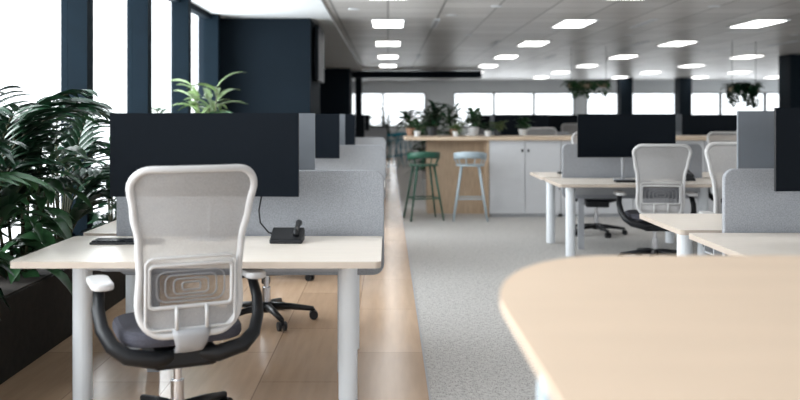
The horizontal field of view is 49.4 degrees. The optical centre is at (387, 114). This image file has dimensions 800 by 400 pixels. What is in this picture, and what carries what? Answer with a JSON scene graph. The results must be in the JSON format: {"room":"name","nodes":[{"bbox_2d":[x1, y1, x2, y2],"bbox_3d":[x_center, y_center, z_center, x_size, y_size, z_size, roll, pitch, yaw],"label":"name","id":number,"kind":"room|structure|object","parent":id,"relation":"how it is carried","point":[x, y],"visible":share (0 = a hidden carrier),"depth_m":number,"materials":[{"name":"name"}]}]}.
{"room":"open-plan office","nodes":[
{"label":"open-plan office","id":0,"kind":"room"},
{"bbox_2d":[198,16,202,111],"bbox_3d":[-2.550,-0.010,23.460,0.100,2.720,23.080,0,0,0],"label":"wall","id":1,"kind":"structure","parent":0,"point":[200,20],"depth_m":11.92,"materials":[{"name":"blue paint"}]},
{"bbox_2d":[191,3,219,112],"bbox_3d":[-2.400,-0.010,11.045,0.200,2.720,1.750,0,0,0],"label":"column","id":2,"kind":"structure","parent":1,"relation":"in","point":[211,22],"depth_m":11.78,"materials":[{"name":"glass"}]},
{"bbox_2d":[220,18,319,113],"bbox_3d":[-1.800,-0.010,13.200,1.400,2.720,1.800,0,0,0],"label":"wall column","id":3,"kind":"structure","parent":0,"point":[276,55],"depth_m":12.30,"materials":[{"name":"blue paint"}]},
{"bbox_2d":[314,25,323,82],"bbox_3d":[-1.050,-0.900,13.100,0.100,0.800,1.100,0,0,0],"label":"wall screen","id":4,"kind":"object","parent":3,"relation":"attached to","point":[319,34],"visible":1,"depth_m":12.70,"materials":[{"name":"black plastic"}]},
{"bbox_2d":[320,68,352,113],"bbox_3d":[-1.810,-0.010,26.500,1.380,2.720,2.000,0,0,0],"label":"wall column","id":5,"kind":"structure","parent":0,"point":[336,92],"depth_m":25.50,"materials":[{"name":"grey paint"}]},
{"bbox_2d":[352,71,480,77],"bbox_3d":[0.890,-1.260,27.150,4.020,0.220,0.300,0,0,0],"label":"trim","id":6,"kind":"structure","parent":5,"relation":"attached to","point":[355,74],"depth_m":27.00,"materials":[{"name":"grey paint"}]},
{"bbox_2d":[0,149,709,399],"bbox_3d":[7.250,1.400,15.600,19.500,0.100,39.200,0,0,0],"label":"floor","id":7,"kind":"structure","parent":0,"point":[298,362],"depth_m":5.45,"materials":[{"name":"brown wood"}]},
{"bbox_2d":[6,0,92,257],"bbox_3d":[-2.400,-0.010,5.960,0.200,2.720,1.660,0,0,0],"label":"column","id":8,"kind":"structure","parent":7,"relation":"on","point":[76,15],"depth_m":6.65,"materials":[{"name":"paint"}]},
{"bbox_2d":[0,268,125,384],"bbox_3d":[-2.140,1.137,7.200,0.400,0.425,8.400,0,0,0],"label":"trough","id":9,"kind":"object","parent":7,"relation":"on","point":[39,318],"visible":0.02,"depth_m":4.80,"materials":[{"name":"brown wood"}]},
{"bbox_2d":[0,263,14,320],"bbox_3d":[-2.180,0.599,4.119,0.804,1.035,0.870,0,0,0],"label":"leafy plant","id":10,"kind":"object","parent":9,"relation":"in","point":[2,266],"visible":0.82,"depth_m":4.27,"materials":[{"name":"green plant"}]},
{"bbox_2d":[0,140,57,269],"bbox_3d":[-2.163,0.505,3.702,1.209,0.838,1.237,0,0,0],"label":"palm plant","id":11,"kind":"object","parent":9,"relation":"on","point":[27,179],"visible":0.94,"depth_m":4.04,"materials":[{"name":"green plant"}]},
{"bbox_2d":[0,114,105,293],"bbox_3d":[-2.117,0.531,5.023,0.936,1.088,0.742,0,0,-35],"label":"leafy plant","id":12,"kind":"object","parent":9,"relation":"in","point":[33,237],"visible":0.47,"depth_m":5.01,"materials":[{"name":"green plant"}]},
{"bbox_2d":[0,85,113,225],"bbox_3d":[-2.138,0.366,4.562,1.336,1.117,1.472,0,0,15],"label":"palm plant","id":13,"kind":"object","parent":9,"relation":"in","point":[17,154],"visible":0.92,"depth_m":4.58,"materials":[{"name":"green plant"}]},
{"bbox_2d":[5,104,115,238],"bbox_3d":[-2.172,0.427,5.681,1.102,0.994,1.214,0,0,0],"label":"palm plant","id":14,"kind":"object","parent":9,"relation":"on","point":[89,178],"visible":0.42,"depth_m":5.62,"materials":[{"name":"green plant"}]},
{"bbox_2d":[79,144,115,233],"bbox_3d":[-2.065,0.599,6.595,0.636,0.928,0.704,0,0,-33],"label":"leafy plant","id":15,"kind":"object","parent":9,"relation":"in","point":[108,217],"visible":0.16,"depth_m":6.51,"materials":[{"name":"green plant"}]},
{"bbox_2d":[108,107,231,141],"bbox_3d":[-2.136,0.417,8.655,1.224,1.012,1.299,0,0,-39],"label":"palm plant","id":16,"kind":"object","parent":9,"relation":"on","point":[158,109],"visible":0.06,"depth_m":8.92,"materials":[{"name":"green plant"}]},
{"bbox_2d":[168,72,246,112],"bbox_3d":[-1.996,0.220,9.719,0.912,1.410,1.037,0,0,38],"label":"leafy plant","id":17,"kind":"object","parent":9,"relation":"on","point":[212,106],"visible":0.31,"depth_m":9.74,"materials":[{"name":"green plant"}]},
{"bbox_2d":[93,0,151,227],"bbox_3d":[-2.400,-0.010,7.630,0.200,2.720,1.680,0,0,0],"label":"column","id":18,"kind":"structure","parent":7,"relation":"on","point":[139,12],"depth_m":8.33,"materials":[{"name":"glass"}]},
{"bbox_2d":[86,164,265,399],"bbox_3d":[-0.889,0.773,3.696,0.726,1.154,0.712,0,0,-25],"label":"office chair","id":19,"kind":"object","parent":7,"relation":"on","point":[189,224],"visible":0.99,"depth_m":3.47,"materials":[{"name":"grey plastic"}]},
{"bbox_2d":[168,0,190,112],"bbox_3d":[-2.400,-0.010,9.320,0.200,2.720,1.700,0,0,0],"label":"column","id":20,"kind":"structure","parent":7,"relation":"on","point":[180,9],"depth_m":10.03,"materials":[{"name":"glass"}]},
{"bbox_2d":[10,236,381,399],"bbox_3d":[-0.830,0.990,4.130,1.600,0.720,0.800,0,0,0],"label":"desk","id":21,"kind":"object","parent":7,"relation":"on","point":[343,255],"visible":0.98,"depth_m":4.09,"materials":[{"name":"brown wood"}]},
{"bbox_2d":[89,238,133,244],"bbox_3d":[-1.280,0.621,4.280,0.340,0.018,0.120,0,0,0],"label":"keyboard","id":22,"kind":"object","parent":21,"relation":"on","point":[99,241],"visible":0.62,"depth_m":4.23,"materials":[{"name":"black plastic"}]},
{"bbox_2d":[110,113,298,196],"bbox_3d":[-0.910,0.310,4.405,0.936,0.640,0.190,0,0,0],"label":"monitor","id":23,"kind":"object","parent":21,"relation":"on","point":[267,143],"visible":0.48,"depth_m":4.32,"materials":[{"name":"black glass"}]},
{"bbox_2d":[87,268,338,271],"bbox_3d":[-0.830,0.725,4.285,1.200,0.110,0.410,0,0,0],"label":"cable tray","id":24,"kind":"object","parent":21,"relation":"on","point":[88,269],"depth_m":4.08,"materials":[{"name":"grey metal"}]},
{"bbox_2d":[258,197,304,243],"bbox_3d":[-0.537,0.519,4.321,0.234,0.221,0.165,0,0,0],"label":"desk phone","id":25,"kind":"object","parent":21,"relation":"on","point":[279,235],"visible":0.96,"depth_m":4.30,"materials":[{"name":"black plastic"}]},
{"bbox_2d":[83,220,358,349],"bbox_3d":[-0.830,0.990,5.030,1.600,0.720,0.800,0,0,0],"label":"desk","id":26,"kind":"object","parent":7,"relation":"on","point":[109,229],"visible":0.09,"depth_m":4.99,"materials":[{"name":"grey metal"}]},
{"bbox_2d":[299,113,314,169],"bbox_3d":[-0.880,0.310,4.825,0.936,0.640,0.190,0,0,0],"label":"monitor","id":27,"kind":"object","parent":26,"relation":"on","point":[306,120],"visible":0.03,"depth_m":4.89,"materials":[{"name":"grey plastic"}]},
{"bbox_2d":[116,170,383,371],"bbox_3d":[-0.723,0.820,4.580,1.405,1.060,0.040,0,0,0],"label":"divider","id":28,"kind":"object","parent":7,"relation":"on","point":[329,202],"visible":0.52,"depth_m":4.56,"materials":[{"name":"grey fabric"}]},
{"bbox_2d":[239,275,317,330],"bbox_3d":[-0.804,0.773,5.746,0.726,1.154,0.712,0,0,-8],"label":"office chair","id":29,"kind":"object","parent":7,"relation":"on","point":[271,306],"visible":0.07,"depth_m":5.70,"materials":[{"name":"grey plastic"}]},
{"bbox_2d":[315,145,384,198],"bbox_3d":[-0.728,0.820,8.400,1.405,1.060,0.040,0,0,0],"label":"divider","id":30,"kind":"object","parent":7,"relation":"on","point":[352,157],"visible":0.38,"depth_m":8.38,"materials":[{"name":"grey fabric"}]},
{"bbox_2d":[355,137,385,177],"bbox_3d":[-0.728,0.820,11.200,1.405,1.060,0.040,0,0,0],"label":"divider","id":31,"kind":"object","parent":7,"relation":"on","point":[358,140],"visible":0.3,"depth_m":11.18,"materials":[{"name":"grey fabric"}]},
{"bbox_2d":[364,131,386,157],"bbox_3d":[-0.728,0.820,16.200,1.405,1.060,0.040,0,0,0],"label":"divider","id":32,"kind":"object","parent":7,"relation":"on","point":[382,134],"visible":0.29,"depth_m":16.18,"materials":[{"name":"grey fabric"}]},
{"bbox_2d":[374,106,398,157],"bbox_3d":[-0.023,0.536,27.534,0.924,1.629,0.685,0,0,39],"label":"potted plant","id":33,"kind":"object","parent":7,"relation":"on","point":[383,123],"visible":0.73,"depth_m":27.47,"materials":[{"name":"green plant"}]},
{"bbox_2d":[387,133,403,167],"bbox_3d":[0.141,0.909,22.599,0.451,0.887,0.425,0,0,-20],"label":"bar stool","id":34,"kind":"object","parent":7,"relation":"on","point":[389,135],"visible":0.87,"depth_m":22.47,"materials":[{"name":"teal paint"}]},
{"bbox_2d":[393,132,413,164],"bbox_3d":[0.419,0.909,23.599,0.451,0.887,0.425,0,0,30],"label":"bar stool","id":35,"kind":"object","parent":7,"relation":"on","point":[403,133],"visible":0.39,"depth_m":23.53,"materials":[{"name":"teal paint"}]},
{"bbox_2d":[394,159,430,399],"bbox_3d":[0.200,1.349,15.500,0.010,0.002,39.000,0,0,0],"label":"trim","id":36,"kind":"structure","parent":7,"relation":"on","point":[427,381],"depth_m":5.75,"materials":[{"name":"grey metal"}]},
{"bbox_2d":[403,152,444,221],"bbox_3d":[0.460,0.909,11.248,0.451,0.887,0.425,0,0,-12],"label":"bar stool","id":37,"kind":"object","parent":7,"relation":"on","point":[414,155],"visible":1,"depth_m":11.12,"materials":[{"name":"green paint"}]},
{"bbox_2d":[406,111,445,178],"bbox_3d":[0.821,0.623,17.280,0.965,1.454,0.984,0,0,-44],"label":"potted plant","id":38,"kind":"object","parent":7,"relation":"on","point":[423,172],"visible":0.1,"depth_m":17.22,"materials":[{"name":"green plant"}]},
{"bbox_2d":[405,119,449,195],"bbox_3d":[0.785,0.695,14.249,0.827,1.310,0.980,0,0,-38],"label":"potted plant","id":39,"kind":"object","parent":7,"relation":"on","point":[428,125],"visible":0.2,"depth_m":14.26,"materials":[{"name":"green plant"}]},
{"bbox_2d":[437,108,467,134],"bbox_3d":[1.479,0.595,20.202,1.100,1.511,0.772,0,0,0],"label":"potted plant","id":40,"kind":"object","parent":7,"relation":"on","point":[443,127],"visible":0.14,"depth_m":20.21,"materials":[{"name":"green plant"}]},
{"bbox_2d":[426,140,488,216],"bbox_3d":[0.939,0.843,11.950,0.798,1.015,0.900,0,0,0],"label":"base cabinet","id":41,"kind":"object","parent":7,"relation":"on","point":[447,171],"depth_m":11.90,"materials":[{"name":"brown wood"}]},
{"bbox_2d":[453,152,487,221],"bbox_3d":[1.060,0.909,11.218,0.451,0.887,0.425,0,0,4],"label":"bar stool","id":42,"kind":"object","parent":7,"relation":"on","point":[458,155],"visible":1,"depth_m":11.06,"materials":[{"name":"blue paint"}]},
{"bbox_2d":[489,140,560,216],"bbox_3d":[1.815,0.843,11.797,0.948,1.015,0.606,0,0,0],"label":"base cabinet","id":43,"kind":"object","parent":7,"relation":"on","point":[513,192],"visible":0.92,"depth_m":11.50,"materials":[{"name":"grey laminate"}]},
{"bbox_2d":[526,127,556,134],"bbox_3d":[2.389,0.773,14.054,0.726,1.154,0.712,0,0,-7],"label":"office chair","id":44,"kind":"object","parent":7,"relation":"on","point":[534,130],"visible":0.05,"depth_m":13.73,"materials":[{"name":"grey fabric"}]},
{"bbox_2d":[561,124,576,134],"bbox_3d":[4.285,0.773,20.354,0.726,1.154,0.712,0,0,6],"label":"office chair","id":45,"kind":"object","parent":7,"relation":"on","point":[571,129],"visible":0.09,"depth_m":20.06,"materials":[{"name":"grey fabric"}]},
{"bbox_2d":[559,140,632,216],"bbox_3d":[2.765,0.843,11.797,0.948,1.015,0.606,0,0,0],"label":"base cabinet","id":46,"kind":"object","parent":7,"relation":"on","point":[611,211],"visible":0.2,"depth_m":11.50,"materials":[{"name":"grey laminate"}]},
{"bbox_2d":[571,132,626,237],"bbox_3d":[2.364,0.773,9.876,0.726,1.154,0.712,0,0,8],"label":"office chair","id":47,"kind":"object","parent":7,"relation":"on","point":[597,203],"visible":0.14,"depth_m":9.78,"materials":[{"name":"grey plastic"}]},
{"bbox_2d":[530,172,673,242],"bbox_3d":[2.360,0.990,9.200,1.600,0.720,0.800,0,0,0],"label":"desk","id":48,"kind":"object","parent":7,"relation":"on","point":[550,188],"visible":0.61,"depth_m":9.16,"materials":[{"name":"grey metal"}]},
{"bbox_2d":[545,178,711,256],"bbox_3d":[2.360,0.990,8.300,1.600,0.720,0.800,0,0,0],"label":"desk","id":49,"kind":"object","parent":7,"relation":"on","point":[573,186],"visible":0.65,"depth_m":8.26,"materials":[{"name":"grey metal"}]},
{"bbox_2d":[577,114,675,179],"bbox_3d":[2.280,0.310,8.405,0.936,0.640,0.190,0,0,0],"label":"monitor","id":50,"kind":"object","parent":49,"relation":"on","point":[598,135],"visible":0.81,"depth_m":8.33,"materials":[{"name":"black plastic"}]},
{"bbox_2d":[565,187,699,194],"bbox_3d":[2.360,0.725,8.455,1.200,0.110,0.410,0,0,0],"label":"cable tray","id":51,"kind":"object","parent":49,"relation":"on","point":[573,190],"depth_m":8.25,"materials":[{"name":"grey metal"}]},
{"bbox_2d":[562,144,701,248],"bbox_3d":[2.453,0.820,8.750,1.405,1.060,0.040,0,0,0],"label":"divider","id":52,"kind":"object","parent":7,"relation":"on","point":[573,166],"visible":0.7,"depth_m":8.73,"materials":[{"name":"grey fabric"}]},
{"bbox_2d":[500,255,799,399],"bbox_3d":[1.305,0.851,1.310,2.190,1.002,1.720,0,0,0],"label":"meeting table","id":53,"kind":"object","parent":7,"relation":"on","point":[603,327],"visible":1,"depth_m":1.46,"materials":[{"name":"brown wood"}]},
{"bbox_2d":[613,144,697,254],"bbox_3d":[2.457,0.802,7.994,0.726,1.096,0.712,0,0,6],"label":"office chair","id":54,"kind":"object","parent":7,"relation":"on","point":[661,170],"visible":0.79,"depth_m":7.75,"materials":[{"name":"grey plastic"}]},
{"bbox_2d":[633,140,704,213],"bbox_3d":[3.715,0.843,11.797,0.948,1.015,0.606,0,0,0],"label":"base cabinet","id":55,"kind":"object","parent":7,"relation":"on","point":[687,210],"visible":0.07,"depth_m":11.50,"materials":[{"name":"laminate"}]},
{"bbox_2d":[640,214,721,254],"bbox_3d":[2.400,0.990,5.160,1.600,0.720,0.800,0,0,0],"label":"desk","id":56,"kind":"object","parent":7,"relation":"on","point":[682,225],"visible":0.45,"depth_m":5.12,"materials":[{"name":"beige wood"}]},
{"bbox_2d":[704,245,721,254],"bbox_3d":[2.400,0.725,5.005,1.200,0.110,0.410,0,0,0],"label":"cable tray","id":57,"kind":"object","parent":56,"relation":"on","point":[711,251],"depth_m":4.89,"materials":[{"name":"grey metal"}]},
{"bbox_2d":[737,111,773,168],"bbox_3d":[2.480,0.300,4.925,0.936,0.646,0.190,0,0,0],"label":"monitor","id":58,"kind":"object","parent":56,"relation":"on","point":[755,129],"visible":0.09,"depth_m":4.99,"materials":[{"name":"grey plastic"}]},
{"bbox_2d":[704,140,713,211],"bbox_3d":[4.665,0.843,11.797,0.948,1.015,0.606,0,0,0],"label":"base cabinet","id":59,"kind":"object","parent":7,"relation":"on","point":[710,202],"visible":0.09,"depth_m":11.50,"materials":[{"name":"grey laminate"}]},
{"bbox_2d":[403,135,706,139],"bbox_3d":[2.690,0.312,11.950,4.940,0.044,1.000,0,0,0],"label":"countertop","id":60,"kind":"structure","parent":59,"relation":"on","point":[421,137],"depth_m":11.45,"materials":[{"name":"brown wood"}]},
{"bbox_2d":[394,106,421,135],"bbox_3d":[0.291,0.083,12.290,0.439,0.414,0.462,0,0,0],"label":"potted plant","id":61,"kind":"object","parent":60,"relation":"on","point":[409,131],"visible":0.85,"depth_m":12.24,"materials":[{"name":"green plant"}]},
{"bbox_2d":[402,117,431,135],"bbox_3d":[0.400,0.160,11.833,0.366,0.259,0.420,0,0,-25],"label":"potted plant","id":62,"kind":"object","parent":60,"relation":"on","point":[415,122],"visible":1,"depth_m":11.77,"materials":[{"name":"green plant"}]},
{"bbox_2d":[417,99,449,135],"bbox_3d":[0.629,0.035,12.187,0.531,0.510,0.443,0,0,0],"label":"potted plant","id":63,"kind":"object","parent":60,"relation":"on","point":[432,131],"visible":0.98,"depth_m":12.14,"materials":[{"name":"green plant"}]},
{"bbox_2d":[441,102,466,135],"bbox_3d":[0.921,0.053,12.336,0.448,0.475,0.331,0,0,-27],"label":"potted plant","id":64,"kind":"object","parent":60,"relation":"on","point":[449,118],"visible":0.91,"depth_m":12.31,"materials":[{"name":"green plant"}]},
{"bbox_2d":[447,122,466,135],"bbox_3d":[0.924,0.195,11.766,0.273,0.190,0.284,0,0,33],"label":"potted plant","id":65,"kind":"object","parent":60,"relation":"on","point":[456,125],"visible":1,"depth_m":11.77,"materials":[{"name":"green plant"}]},
{"bbox_2d":[463,107,482,135],"bbox_3d":[1.195,0.090,12.226,0.366,0.401,0.418,0,0,0],"label":"potted plant","id":66,"kind":"object","parent":60,"relation":"on","point":[472,119],"visible":0.97,"depth_m":12.17,"materials":[{"name":"green plant"}]},
{"bbox_2d":[477,122,495,135],"bbox_3d":[1.373,0.194,11.841,0.316,0.192,0.226,0,0,0],"label":"potted plant","id":67,"kind":"object","parent":60,"relation":"on","point":[487,133],"visible":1,"depth_m":11.84,"materials":[{"name":"green plant"}]},
{"bbox_2d":[488,121,505,135],"bbox_3d":[1.558,0.183,12.290,0.305,0.213,0.343,0,0,12],"label":"potted plant","id":68,"kind":"object","parent":60,"relation":"on","point":[497,132],"visible":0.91,"depth_m":12.27,"materials":[{"name":"green plant"}]},
{"bbox_2d":[514,116,533,135],"bbox_3d":[1.918,0.151,12.354,0.297,0.277,0.278,0,0,0],"label":"potted plant","id":69,"kind":"object","parent":60,"relation":"on","point":[523,123],"visible":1,"depth_m":12.30,"materials":[{"name":"green plant"}]},
{"bbox_2d":[699,142,736,246],"bbox_3d":[2.542,0.773,6.026,0.726,1.154,0.712,0,0,4],"label":"office chair","id":70,"kind":"object","parent":7,"relation":"on","point":[721,157],"visible":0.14,"depth_m":6.32,"materials":[{"name":"grey plastic"}]},
{"bbox_2d":[707,132,736,200],"bbox_3d":[4.000,0.773,9.926,0.726,1.154,0.712,0,0,0],"label":"office chair","id":71,"kind":"object","parent":7,"relation":"on","point":[712,136],"visible":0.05,"depth_m":10.24,"materials":[{"name":"grey plastic"}]},
{"bbox_2d":[689,233,799,254],"bbox_3d":[2.400,0.990,4.250,1.600,0.720,0.800,0,0,0],"label":"desk","id":72,"kind":"object","parent":7,"relation":"on","point":[727,243],"visible":0.46,"depth_m":4.30,"materials":[{"name":"beige wood"}]},
{"bbox_2d":[774,108,799,190],"bbox_3d":[2.430,0.289,4.495,0.936,0.652,0.190,0,0,0],"label":"monitor","id":73,"kind":"object","parent":72,"relation":"on","point":[786,120],"visible":1,"depth_m":4.41,"materials":[{"name":"black plastic"}]},
{"bbox_2d":[722,169,799,254],"bbox_3d":[2.513,0.820,4.700,1.405,1.060,0.040,0,0,0],"label":"divider","id":74,"kind":"object","parent":7,"relation":"on","point":[750,202],"visible":0.48,"depth_m":4.68,"materials":[{"name":"grey fabric"}]},
{"bbox_3d":[-0.830,0.990,7.950,1.600,0.720,0.800,0,0,0],"label":"desk","id":75,"kind":"object","parent":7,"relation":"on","visible":0},
{"bbox_2d":[315,114,339,157],"bbox_3d":[-0.920,0.310,8.215,0.936,0.640,0.190,0,0,0],"label":"monitor","id":76,"kind":"object","parent":75,"relation":"on","point":[327,126],"visible":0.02,"depth_m":8.13,"materials":[{"name":"black plastic"}]},
{"bbox_3d":[-0.830,0.990,10.750,1.600,0.720,0.800,0,0,0],"label":"desk","id":77,"kind":"object","parent":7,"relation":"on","visible":0},
{"bbox_2d":[345,114,354,144],"bbox_3d":[-0.880,0.310,11.015,0.936,0.640,0.190,0,0,0],"label":"monitor","id":78,"kind":"object","parent":77,"relation":"on","point":[349,118],"visible":0.04,"depth_m":10.93,"materials":[{"name":"black plastic"}]},
{"bbox_3d":[-0.830,0.990,8.850,1.600,0.720,0.800,0,0,0],"label":"desk","id":79,"kind":"object","parent":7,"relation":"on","visible":0},
{"bbox_2d":[340,114,344,144],"bbox_3d":[-0.900,0.310,8.645,0.936,0.640,0.190,0,0,0],"label":"monitor","id":80,"kind":"object","parent":79,"relation":"on","point":[342,116],"visible":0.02,"depth_m":8.72,"materials":[{"name":"grey plastic"}]},
{"bbox_3d":[-0.830,0.990,15.750,1.600,0.720,0.800,0,0,0],"label":"desk","id":81,"kind":"object","parent":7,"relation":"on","visible":0},
{"bbox_2d":[355,114,363,136],"bbox_3d":[-0.900,0.310,16.015,0.936,0.640,0.190,0,0,0],"label":"monitor","id":82,"kind":"object","parent":81,"relation":"on","point":[359,118],"visible":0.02,"depth_m":15.93,"materials":[{"name":"black plastic"}]},
{"bbox_3d":[2.360,0.990,14.750,1.600,0.720,0.800,0,0,0],"label":"desk","id":83,"kind":"object","parent":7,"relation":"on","visible":0},
{"bbox_2d":[494,114,548,134],"bbox_3d":[2.290,0.310,15.015,0.936,0.640,0.190,0,0,0],"label":"monitor","id":84,"kind":"object","parent":83,"relation":"on","point":[540,120],"visible":0.5,"depth_m":14.93,"materials":[{"name":"black plastic"}]},
{"bbox_3d":[5.580,0.990,14.750,1.600,0.720,0.800,0,0,0],"label":"desk","id":85,"kind":"object","parent":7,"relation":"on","visible":0},
{"bbox_2d":[682,114,736,134],"bbox_3d":[5.510,0.310,15.015,0.936,0.640,0.190,0,0,0],"label":"monitor","id":86,"kind":"object","parent":85,"relation":"on","point":[692,124],"visible":0.72,"depth_m":14.94,"materials":[{"name":"black plastic"}]},
{"bbox_3d":[5.580,0.990,15.650,1.600,0.720,0.800,0,0,0],"label":"desk","id":87,"kind":"object","parent":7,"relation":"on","visible":0},
{"bbox_2d":[676,114,681,131],"bbox_3d":[5.510,0.310,15.445,0.936,0.640,0.190,0,0,0],"label":"monitor","id":88,"kind":"object","parent":87,"relation":"on","point":[678,116],"visible":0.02,"depth_m":15.51,"materials":[{"name":"plastic"}]},
{"bbox_3d":[4.350,0.990,21.050,1.600,0.720,0.800,0,0,0],"label":"desk","id":89,"kind":"object","parent":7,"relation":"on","visible":0},
{"bbox_2d":[549,115,576,131],"bbox_3d":[4.280,0.310,21.315,0.936,0.640,0.190,0,0,0],"label":"monitor","id":90,"kind":"object","parent":89,"relation":"on","point":[555,121],"visible":0.55,"depth_m":21.24,"materials":[{"name":"black plastic"}]},
{"bbox_2d":[355,78,361,113],"bbox_3d":[-1.010,-0.010,30.000,0.220,2.720,1.000,0,0,0],"label":"wall column","id":91,"kind":"structure","parent":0,"point":[358,81],"depth_m":29.50,"materials":[{"name":"grey paint"}]},
{"bbox_2d":[191,0,799,80],"bbox_3d":[7.200,-1.435,15.600,19.600,0.130,39.200,0,0,0],"label":"ceiling","id":92,"kind":"structure","parent":0,"point":[445,47],"depth_m":15.32,"materials":[{"name":"paint"}]},
{"bbox_2d":[370,19,405,27],"bbox_3d":[0.000,-1.394,13.300,0.520,0.012,1.100,0,0,0],"label":"recessed light","id":93,"kind":"object","parent":92,"relation":"in","point":[375,23],"visible":1,"depth_m":13.24,"materials":[{"name":"white paint"}]},
{"bbox_2d":[373,21,402,26],"bbox_3d":[0.000,-1.396,13.300,0.460,0.008,1.040,0,0,0],"label":"diffuser","id":94,"kind":"object","parent":93,"relation":"attached to","point":[375,23],"depth_m":13.31,"materials":[{"name":"white plastic"}]},
{"bbox_2d":[374,41,401,45],"bbox_3d":[0.000,-1.394,17.000,0.520,0.012,1.100,0,0,0],"label":"recessed light","id":95,"kind":"object","parent":92,"relation":"in","point":[377,43],"visible":1,"depth_m":16.94,"materials":[{"name":"white plastic"}]},
{"bbox_2d":[376,42,399,45],"bbox_3d":[0.000,-1.396,17.000,0.460,0.008,1.040,0,0,0],"label":"diffuser","id":96,"kind":"object","parent":95,"relation":"attached to","point":[377,43],"depth_m":17.06,"materials":[{"name":"white plastic"}]},
{"bbox_2d":[516,41,551,45],"bbox_3d":[2.840,-1.394,17.000,0.520,0.012,1.100,0,0,0],"label":"recessed light","id":97,"kind":"object","parent":92,"relation":"in","point":[524,43],"visible":1,"depth_m":16.94,"materials":[{"name":"white plastic"}]},
{"bbox_2d":[519,42,547,45],"bbox_3d":[2.840,-1.396,17.000,0.460,0.008,1.040,0,0,0],"label":"diffuser","id":98,"kind":"object","parent":97,"relation":"attached to","point":[523,43],"depth_m":16.94,"materials":[{"name":"white plastic"}]},
{"bbox_2d":[550,19,599,27],"bbox_3d":[2.840,-1.394,13.300,0.520,0.012,1.100,0,0,0],"label":"recessed light","id":99,"kind":"object","parent":92,"relation":"in","point":[566,23],"visible":1,"depth_m":13.24,"materials":[{"name":"white plastic"}]},
{"bbox_2d":[554,21,593,26],"bbox_3d":[2.840,-1.396,13.300,0.460,0.008,1.040,0,0,0],"label":"diffuser","id":100,"kind":"object","parent":99,"relation":"attached to","point":[562,23],"depth_m":13.24,"materials":[{"name":"white plastic"}]},
{"bbox_2d":[561,79,611,99],"bbox_3d":[4.083,-0.860,18.013,1.073,1.079,0.592,0,0,0],"label":"hanging planter","id":101,"kind":"object","parent":92,"relation":"hanging from","point":[582,86],"visible":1,"depth_m":17.86,"materials":[{"name":"green plant"}]},
{"bbox_2d":[656,41,700,45],"bbox_3d":[5.650,-1.394,17.000,0.520,0.012,1.100,0,0,0],"label":"recessed light","id":102,"kind":"object","parent":92,"relation":"in","point":[672,43],"visible":1,"depth_m":16.94,"materials":[{"name":"white plastic"}]},
{"bbox_2d":[659,42,693,45],"bbox_3d":[5.650,-1.396,17.000,0.460,0.008,1.040,0,0,0],"label":"diffuser","id":103,"kind":"object","parent":102,"relation":"attached to","point":[668,43],"depth_m":16.99,"materials":[{"name":"white plastic"}]},
{"bbox_2d":[720,41,765,108],"bbox_3d":[6.773,-0.748,16.489,0.868,1.305,0.555,0,0,0],"label":"hanging planter","id":104,"kind":"object","parent":92,"relation":"hanging from","point":[752,90],"visible":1,"depth_m":16.35,"materials":[{"name":"green plant"}]},
{"bbox_2d":[726,55,766,58],"bbox_3d":[8.600,-1.394,20.900,0.520,0.012,1.100,0,0,0],"label":"recessed light","id":105,"kind":"object","parent":92,"relation":"in","point":[742,56],"visible":0.9,"depth_m":20.82,"materials":[{"name":"white plastic"}]},
{"bbox_2d":[727,19,790,27],"bbox_3d":[5.650,-1.394,13.300,0.520,0.012,1.100,0,0,0],"label":"recessed light","id":106,"kind":"object","parent":92,"relation":"in","point":[758,23],"visible":1,"depth_m":13.24,"materials":[{"name":"white plastic"}]},
{"bbox_2d":[734,21,782,26],"bbox_3d":[5.650,-1.396,13.300,0.460,0.008,1.040,0,0,0],"label":"diffuser","id":107,"kind":"object","parent":106,"relation":"attached to","point":[750,23],"depth_m":13.24,"materials":[{"name":"white plastic"}]},
{"bbox_2d":[353,80,778,148],"bbox_3d":[7.250,-0.025,35.100,19.500,2.750,0.200,0,0,0],"label":"wall","id":108,"kind":"structure","parent":0,"point":[440,91],"depth_m":35.00,"materials":[{"name":"white paint"}]},
{"bbox_2d":[353,93,424,126],"bbox_3d":[-0.200,-0.200,35.085,3.400,1.400,0.130,0,0,0],"label":"window","id":109,"kind":"structure","parent":108,"relation":"in","point":[353,93],"depth_m":35.02,"materials":[{"name":"clear glass"}]},
{"bbox_2d":[454,93,573,126],"bbox_3d":[5.075,-0.200,35.085,4.850,1.400,0.130,0,0,0],"label":"window","id":110,"kind":"structure","parent":108,"relation":"in","point":[454,93],"depth_m":35.02,"materials":[{"name":"clear glass"}]},
{"bbox_2d":[587,93,778,113],"bbox_3d":[12.500,-0.200,35.085,9.000,1.400,0.130,0,0,0],"label":"window","id":111,"kind":"structure","parent":108,"relation":"in","point":[720,94],"depth_m":35.02,"materials":[{"name":"clear glass"}]},
{"bbox_2d":[617,78,632,113],"bbox_3d":[8.925,-0.025,32.800,0.450,2.750,0.600,0,0,0],"label":"wall column","id":112,"kind":"structure","parent":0,"point":[624,85],"depth_m":32.50,"materials":[{"name":"grey paint"}]},
{"bbox_2d":[674,78,691,113],"bbox_3d":[11.125,-0.025,32.800,0.450,2.750,0.600,0,0,0],"label":"wall column","id":113,"kind":"structure","parent":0,"point":[682,87],"depth_m":32.50,"materials":[{"name":"grey paint"}]},
{"bbox_2d":[779,54,799,107],"bbox_3d":[9.475,-0.025,20.300,0.450,2.750,0.600,0,0,0],"label":"wall column","id":114,"kind":"structure","parent":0,"point":[789,65],"depth_m":20.05,"materials":[{"name":"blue paint"}]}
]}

